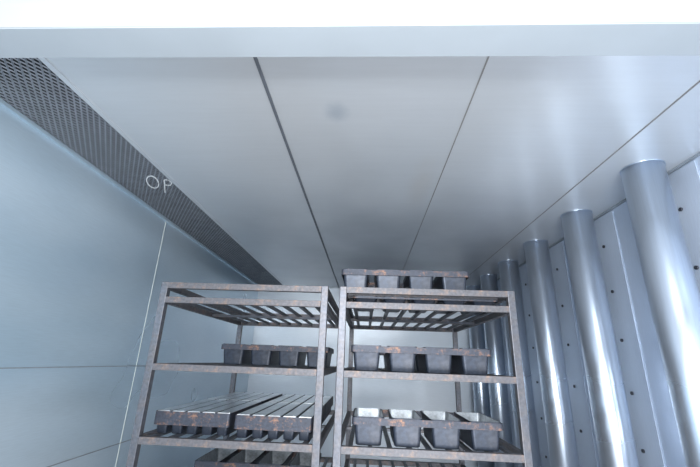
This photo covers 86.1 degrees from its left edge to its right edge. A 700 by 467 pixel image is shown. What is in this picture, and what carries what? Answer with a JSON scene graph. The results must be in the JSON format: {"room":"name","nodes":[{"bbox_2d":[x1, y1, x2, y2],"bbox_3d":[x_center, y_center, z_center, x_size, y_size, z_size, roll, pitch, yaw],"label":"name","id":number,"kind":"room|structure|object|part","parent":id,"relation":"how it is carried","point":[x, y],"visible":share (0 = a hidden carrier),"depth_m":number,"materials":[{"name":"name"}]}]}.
{"room":"bakery proofing room","nodes":[
{"label":"bakery proofing room","id":0,"kind":"room"},
{"bbox_2d":[0,99,257,466],"bbox_3d":[-1.490,1.059,3.001,0.080,2.670,4.620,1,-19,3],"label":"wall","id":1,"kind":"structure","parent":0,"point":[79,255],"depth_m":2.11,"materials":[{"name":"metal"}]},
{"bbox_2d":[0,365,145,368],"bbox_3d":[-1.450,1.042,2.963,0.003,0.005,4.540,1,-19,3],"label":"trim","id":2,"kind":"structure","parent":1,"relation":"attached to","point":[135,365],"depth_m":1.94,"materials":[{"name":"grey metal"}]},
{"bbox_2d":[47,439,130,466],"bbox_3d":[-1.466,1.487,2.812,0.003,0.005,4.540,1,-19,3],"label":"trim","id":3,"kind":"structure","parent":1,"relation":"attached to","point":[130,439],"depth_m":2.12,"materials":[{"name":"grey metal"}]},
{"bbox_2d":[0,98,256,283],"bbox_3d":[-1.403,0.050,3.359,0.020,0.016,4.430,1,-19,3],"label":"trim","id":4,"kind":"structure","parent":1,"relation":"attached to","point":[3,103],"depth_m":2.14,"materials":[{"name":"metal"}]},
{"bbox_2d":[0,58,265,281],"bbox_3d":[-1.219,-0.064,3.391,0.379,0.205,4.427,1,-19,3],"label":"grille","id":5,"kind":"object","parent":1,"relation":"attached to","point":[2,58],"depth_m":2.08,"materials":[{"name":"grey metal"}]},
{"bbox_2d":[115,223,165,466],"bbox_3d":[-1.472,1.042,2.529,0.002,2.400,0.003,1,-19,3],"label":"trim","id":6,"kind":"structure","parent":1,"relation":"attached to","point":[165,223],"depth_m":2.61,"materials":[{"name":"grey metal"}]},
{"bbox_2d":[0,0,699,27],"bbox_3d":[0.043,0.053,0.895,6.400,3.320,0.110,1,-19,3],"label":"wall","id":7,"kind":"structure","parent":0,"point":[13,13],"depth_m":1.08,"materials":[{"name":"white paint"}]},
{"bbox_2d":[0,22,699,57],"bbox_3d":[0.066,-0.568,1.110,3.150,0.004,0.112,1,-19,3],"label":"trim","id":8,"kind":"structure","parent":7,"relation":"attached to","point":[560,39],"depth_m":1.11,"materials":[{"name":"white paint"}]},
{"bbox_2d":[242,274,477,466],"bbox_3d":[0.214,1.826,5.067,3.150,2.670,0.080,1,-19,3],"label":"wall","id":9,"kind":"structure","parent":0,"point":[385,394],"depth_m":5.00,"materials":[{"name":"metal"}]},
{"bbox_2d":[46,55,699,287],"bbox_3d":[0.165,-0.049,3.326,3.150,0.250,4.430,1,-19,3],"label":"ceiling","id":10,"kind":"structure","parent":0,"point":[370,140],"depth_m":1.79,"materials":[{"name":"metal"}]},
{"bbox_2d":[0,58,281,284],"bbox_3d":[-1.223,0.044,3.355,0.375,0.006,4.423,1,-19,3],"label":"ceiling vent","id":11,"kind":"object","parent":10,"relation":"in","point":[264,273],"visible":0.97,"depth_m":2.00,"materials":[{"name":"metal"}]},
{"bbox_2d":[38,58,283,284],"bbox_3d":[-1.028,0.049,3.344,0.024,0.005,4.430,1,-19,3],"label":"trim","id":12,"kind":"structure","parent":10,"relation":"attached to","point":[45,61],"depth_m":1.85,"materials":[{"name":"metal"}]},
{"bbox_2d":[253,57,338,287],"bbox_3d":[-0.248,0.064,3.305,0.012,0.006,4.430,1,-19,3],"label":"trim","id":13,"kind":"structure","parent":10,"relation":"attached to","point":[255,58],"depth_m":1.80,"materials":[{"name":"grey metal"}]},
{"bbox_2d":[400,56,489,276],"bbox_3d":[0.557,0.079,3.266,0.005,0.003,4.430,1,-19,3],"label":"trim","id":14,"kind":"structure","parent":10,"relation":"attached to","point":[488,56],"depth_m":1.72,"materials":[{"name":"grey metal"}]},
{"bbox_2d":[471,81,699,273],"bbox_3d":[1.341,0.094,3.227,0.005,0.003,4.430,1,-19,3],"label":"trim","id":15,"kind":"structure","parent":10,"relation":"attached to","point":[699,81],"depth_m":1.82,"materials":[{"name":"grey metal"}]},
{"bbox_2d":[484,156,699,466],"bbox_3d":[1.736,1.122,2.842,0.080,2.670,4.620,1,-19,3],"label":"wall","id":16,"kind":"structure","parent":0,"point":[655,373],"depth_m":2.13,"materials":[{"name":"metal"}]},
{"bbox_2d":[497,152,699,280],"bbox_3d":[1.727,0.106,3.207,0.012,0.012,4.430,1,-19,3],"label":"trim","id":17,"kind":"structure","parent":16,"relation":"attached to","point":[693,157],"depth_m":2.33,"materials":[{"name":"grey metal"}]},
{"bbox_3d":[-0.001,1.775,0.677,6.400,0.080,8.430,1,-19,3],"label":"floor","id":18,"kind":"structure","parent":0,"visible":0},
{"bbox_2d":[126,282,338,466],"bbox_3d":[-0.552,1.314,2.271,0.884,1.782,1.355,1,-19,3],"label":"rack","id":19,"kind":"object","parent":18,"relation":"on","point":[191,301],"visible":0.66,"depth_m":1.90,"materials":[{"name":"metal"}]},
{"bbox_3d":[-0.995,1.044,1.713,0.035,1.662,0.035,1,-19,3],"label":"post","id":20,"kind":"part","parent":19,"relation":"part of","materials":[{"name":"metal"}]},
{"bbox_2d":[154,399,261,435],"bbox_3d":[-0.759,1.019,2.105,0.375,0.103,0.608,1,-19,3],"label":"pan","id":21,"kind":"object","parent":19,"relation":"on","point":[206,416],"visible":0.97,"depth_m":1.83,"materials":[{"name":"metal"}]},
{"bbox_3d":[-0.907,0.972,2.127,0.061,0.009,0.584,1,-19,3],"label":"pan lid","id":22,"kind":"part","parent":21,"relation":"part of","materials":[{"name":"metal"}]},
{"bbox_3d":[-0.833,0.973,2.124,0.061,0.009,0.584,1,-19,3],"label":"pan lid","id":23,"kind":"part","parent":21,"relation":"part of","materials":[{"name":"metal"}]},
{"bbox_3d":[-0.758,0.975,2.120,0.061,0.009,0.584,1,-19,3],"label":"pan lid","id":24,"kind":"part","parent":21,"relation":"part of","materials":[{"name":"metal"}]},
{"bbox_3d":[-0.683,0.976,2.116,0.061,0.009,0.584,1,-19,3],"label":"pan lid","id":25,"kind":"part","parent":21,"relation":"part of","materials":[{"name":"metal"}]},
{"bbox_3d":[-0.608,0.978,2.113,0.061,0.009,0.584,1,-19,3],"label":"pan lid","id":26,"kind":"part","parent":21,"relation":"part of","materials":[{"name":"metal"}]},
{"bbox_3d":[-0.944,1.454,2.909,0.035,1.662,0.035,1,-19,3],"label":"post","id":27,"kind":"part","parent":19,"relation":"part of","materials":[{"name":"metal"}]},
{"bbox_2d":[138,410,334,452],"bbox_3d":[-0.547,1.171,2.320,0.869,0.031,1.300,1,-19,3],"label":"shelf","id":28,"kind":"object","parent":19,"relation":"attached to","point":[151,437],"depth_m":1.71,"materials":[{"name":"metal"}]},
{"bbox_2d":[152,363,336,375],"bbox_3d":[-0.536,0.867,2.423,0.869,0.031,1.300,1,-19,3],"label":"shelf","id":29,"kind":"object","parent":19,"relation":"attached to","point":[320,370],"depth_m":1.82,"materials":[{"name":"metal"}]},
{"bbox_2d":[208,392,281,403],"bbox_3d":[-0.735,1.217,2.682,0.375,0.103,0.608,1,-19,3],"label":"pan","id":30,"kind":"object","parent":19,"relation":"on","point":[245,396],"visible":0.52,"depth_m":2.64,"materials":[{"name":"metal"}]},
{"bbox_3d":[-0.883,1.169,2.705,0.061,0.009,0.584,1,-19,3],"label":"pan lid","id":31,"kind":"part","parent":30,"relation":"part of","materials":[{"name":"metal"}]},
{"bbox_3d":[-0.808,1.171,2.701,0.061,0.009,0.584,1,-19,3],"label":"pan lid","id":32,"kind":"part","parent":30,"relation":"part of","materials":[{"name":"metal"}]},
{"bbox_3d":[-0.733,1.172,2.697,0.061,0.009,0.584,1,-19,3],"label":"pan lid","id":33,"kind":"part","parent":30,"relation":"part of","materials":[{"name":"metal"}]},
{"bbox_3d":[-0.658,1.174,2.694,0.061,0.009,0.584,1,-19,3],"label":"pan lid","id":34,"kind":"part","parent":30,"relation":"part of","materials":[{"name":"metal"}]},
{"bbox_3d":[-0.583,1.175,2.690,0.061,0.009,0.584,1,-19,3],"label":"pan lid","id":35,"kind":"part","parent":30,"relation":"part of","materials":[{"name":"metal"}]},
{"bbox_2d":[165,296,338,328],"bbox_3d":[-0.525,0.558,2.529,0.869,0.031,1.300,1,-19,3],"label":"shelf","id":36,"kind":"object","parent":19,"relation":"attached to","point":[186,303],"depth_m":2.24,"materials":[{"name":"metal"}]},
{"bbox_3d":[-0.522,0.487,2.553,0.869,0.031,1.300,1,-19,3],"label":"frame","id":37,"kind":"part","parent":19,"relation":"part of","materials":[{"name":"metal"}]},
{"bbox_2d":[194,448,321,466],"bbox_3d":[-0.537,1.411,2.261,0.691,0.122,0.352,1,-19,3],"label":"tin","id":38,"kind":"object","parent":19,"relation":"on","point":[218,457],"visible":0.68,"depth_m":2.36,"materials":[{"name":"grey metal"}]},
{"bbox_2d":[221,343,333,366],"bbox_3d":[-0.468,0.820,2.514,0.691,0.122,0.352,1,-19,3],"label":"tin","id":39,"kind":"object","parent":19,"relation":"on","point":[281,355],"visible":0.97,"depth_m":2.37,"materials":[{"name":"grey metal"}]},
{"bbox_2d":[234,402,324,440],"bbox_3d":[-0.355,1.019,2.061,0.375,0.103,0.608,1,-19,3],"label":"pan","id":40,"kind":"object","parent":19,"relation":"on","point":[274,419],"visible":0.93,"depth_m":1.79,"materials":[{"name":"metal"}]},
{"bbox_3d":[-0.503,0.971,2.084,0.061,0.009,0.584,1,-19,3],"label":"pan lid","id":41,"kind":"part","parent":40,"relation":"part of","materials":[{"name":"metal"}]},
{"bbox_3d":[-0.428,0.973,2.080,0.061,0.009,0.584,1,-19,3],"label":"pan lid","id":42,"kind":"part","parent":40,"relation":"part of","materials":[{"name":"metal"}]},
{"bbox_3d":[-0.353,0.974,2.076,0.061,0.009,0.584,1,-19,3],"label":"pan lid","id":43,"kind":"part","parent":40,"relation":"part of","materials":[{"name":"metal"}]},
{"bbox_3d":[-0.278,0.976,2.073,0.061,0.009,0.584,1,-19,3],"label":"pan lid","id":44,"kind":"part","parent":40,"relation":"part of","materials":[{"name":"metal"}]},
{"bbox_3d":[-0.203,0.977,2.069,0.061,0.009,0.584,1,-19,3],"label":"pan lid","id":45,"kind":"part","parent":40,"relation":"part of","materials":[{"name":"metal"}]},
{"bbox_2d":[264,455,332,466],"bbox_3d":[-0.558,1.476,2.216,0.869,0.031,1.300,1,-19,3],"label":"shelf","id":46,"kind":"object","parent":19,"relation":"attached to","point":[326,460],"depth_m":2.78,"materials":[{"name":"metal"}]},
{"bbox_2d":[268,394,332,420],"bbox_3d":[-0.330,1.217,2.639,0.375,0.103,0.608,1,-19,3],"label":"pan","id":47,"kind":"object","parent":19,"relation":"on","point":[287,398],"visible":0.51,"depth_m":2.59,"materials":[{"name":"metal"}]},
{"bbox_3d":[-0.478,1.169,2.661,0.061,0.009,0.584,1,-19,3],"label":"pan lid","id":48,"kind":"part","parent":47,"relation":"part of","materials":[{"name":"metal"}]},
{"bbox_3d":[-0.404,1.171,2.658,0.061,0.009,0.584,1,-19,3],"label":"pan lid","id":49,"kind":"part","parent":47,"relation":"part of","materials":[{"name":"metal"}]},
{"bbox_3d":[-0.329,1.172,2.654,0.061,0.009,0.584,1,-19,3],"label":"pan lid","id":50,"kind":"part","parent":47,"relation":"part of","materials":[{"name":"metal"}]},
{"bbox_3d":[-0.254,1.174,2.650,0.061,0.009,0.584,1,-19,3],"label":"pan lid","id":51,"kind":"part","parent":47,"relation":"part of","materials":[{"name":"metal"}]},
{"bbox_3d":[-0.179,1.175,2.647,0.061,0.009,0.584,1,-19,3],"label":"pan lid","id":52,"kind":"part","parent":47,"relation":"part of","materials":[{"name":"metal"}]},
{"bbox_3d":[-0.156,1.060,1.672,0.035,1.662,0.035,1,-19,3],"label":"post","id":53,"kind":"part","parent":19,"relation":"part of","materials":[{"name":"metal"}]},
{"bbox_2d":[332,286,532,466],"bbox_3d":[0.382,1.332,2.225,0.884,1.782,1.355,1,-19,3],"label":"rack","id":54,"kind":"object","parent":18,"relation":"on","point":[513,454],"visible":0.77,"depth_m":1.86,"materials":[{"name":"metal"}]},
{"bbox_3d":[-0.061,1.062,1.667,0.035,1.662,0.035,1,-19,3],"label":"post","id":55,"kind":"part","parent":54,"relation":"part of","materials":[{"name":"metal"}]},
{"bbox_3d":[-0.010,1.472,2.863,0.035,1.662,0.035,1,-19,3],"label":"post","id":56,"kind":"part","parent":54,"relation":"part of","materials":[{"name":"metal"}]},
{"bbox_2d":[380,354,418,370],"bbox_3d":[0.378,0.813,2.403,0.691,0.122,0.352,1,-19,2],"label":"tin","id":57,"kind":"object","parent":54,"relation":"on","point":[384,355],"visible":0.02,"depth_m":2.31,"materials":[{"name":"grey metal"}]},
{"bbox_2d":[344,458,465,466],"bbox_3d":[0.376,1.494,2.170,0.869,0.031,1.300,1,-19,3],"label":"shelf","id":58,"kind":"object","parent":54,"relation":"attached to","point":[348,461],"depth_m":2.75,"materials":[{"name":"metal"}]},
{"bbox_2d":[342,269,468,289],"bbox_3d":[0.305,0.312,2.189,0.691,0.122,0.352,1,-19,3],"label":"tin","id":59,"kind":"object","parent":54,"relation":"on","point":[414,279],"visible":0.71,"depth_m":2.04,"materials":[{"name":"grey metal"}]},
{"bbox_2d":[351,344,491,374],"bbox_3d":[0.354,0.674,2.000,0.691,0.122,0.352,1,-19,2],"label":"tin","id":60,"kind":"object","parent":54,"relation":"on","point":[438,360],"visible":0.99,"depth_m":1.85,"materials":[{"name":"grey metal"}]},
{"bbox_2d":[352,296,497,314],"bbox_3d":[0.393,0.407,2.097,0.749,0.040,0.352,1,-19,3],"label":"tin","id":61,"kind":"object","parent":54,"relation":"on","point":[452,301],"visible":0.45,"depth_m":1.95,"materials":[{"name":"grey metal"}]},
{"bbox_2d":[352,408,502,450],"bbox_3d":[0.359,0.970,1.872,0.691,0.122,0.352,1,-19,3],"label":"tin","id":62,"kind":"object","parent":54,"relation":"on","point":[442,429],"visible":1,"depth_m":1.73,"materials":[{"name":"grey metal"}]},
{"bbox_3d":[0.412,0.505,2.507,0.869,0.031,1.300,1,-19,3],"label":"frame","id":63,"kind":"part","parent":54,"relation":"part of","materials":[{"name":"metal"}]},
{"bbox_2d":[346,302,508,331],"bbox_3d":[0.409,0.576,2.483,0.869,0.031,1.300,1,-19,3],"label":"shelf","id":64,"kind":"object","parent":54,"relation":"attached to","point":[495,312],"depth_m":2.20,"materials":[{"name":"metal"}]},
{"bbox_2d":[344,367,516,383],"bbox_3d":[0.398,0.886,2.377,0.869,0.031,1.300,1,-19,3],"label":"shelf","id":65,"kind":"object","parent":54,"relation":"attached to","point":[349,372],"depth_m":1.77,"materials":[{"name":"metal"}]},
{"bbox_2d":[341,411,524,462],"bbox_3d":[0.387,1.189,2.274,0.869,0.031,1.300,1,-19,3],"label":"shelf","id":66,"kind":"object","parent":54,"relation":"attached to","point":[513,454],"depth_m":1.67,"materials":[{"name":"metal"}]},
{"bbox_3d":[0.829,1.488,2.822,0.035,1.662,0.035,1,-19,3],"label":"post","id":67,"kind":"part","parent":54,"relation":"part of","materials":[{"name":"metal"}]},
{"bbox_3d":[0.778,1.078,1.626,0.035,1.662,0.035,1,-19,3],"label":"post","id":68,"kind":"part","parent":54,"relation":"part of","materials":[{"name":"metal"}]},
{"bbox_2d":[466,285,494,466],"bbox_3d":[1.637,1.852,4.601,0.260,2.419,0.240,1,-19,3],"label":"duct pipe","id":69,"kind":"object","parent":18,"relation":"on","point":[477,335],"visible":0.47,"depth_m":4.53,"materials":[{"name":"metal"}]},
{"bbox_2d":[480,274,517,466],"bbox_3d":[1.611,1.643,3.992,0.260,2.419,0.240,1,-19,3],"label":"duct pipe","id":70,"kind":"object","parent":18,"relation":"on","point":[498,392],"visible":0.59,"depth_m":3.99,"materials":[{"name":"metal"}]},
{"bbox_2d":[498,260,550,466],"bbox_3d":[1.585,1.434,3.382,0.260,2.419,0.240,1,-19,3],"label":"duct pipe","id":71,"kind":"object","parent":18,"relation":"on","point":[509,273],"visible":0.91,"depth_m":3.45,"materials":[{"name":"metal"}]},
{"bbox_2d":[523,239,597,466],"bbox_3d":[1.559,1.225,2.772,0.260,2.419,0.240,1,-19,3],"label":"duct pipe","id":72,"kind":"object","parent":18,"relation":"on","point":[570,439],"visible":1,"depth_m":2.82,"materials":[{"name":"metal"}]},
{"bbox_2d":[560,209,664,466],"bbox_3d":[1.533,1.016,2.163,0.260,2.419,0.240,1,-19,3],"label":"duct pipe","id":73,"kind":"object","parent":18,"relation":"on","point":[624,421],"visible":1,"depth_m":2.23,"materials":[{"name":"metal"}]},
{"bbox_2d":[620,159,699,466],"bbox_3d":[1.507,0.807,1.553,0.260,2.419,0.240,1,-19,3],"label":"duct pipe","id":74,"kind":"object","parent":18,"relation":"on","point":[664,210],"visible":1,"depth_m":1.72,"materials":[{"name":"metal"}]}
]}

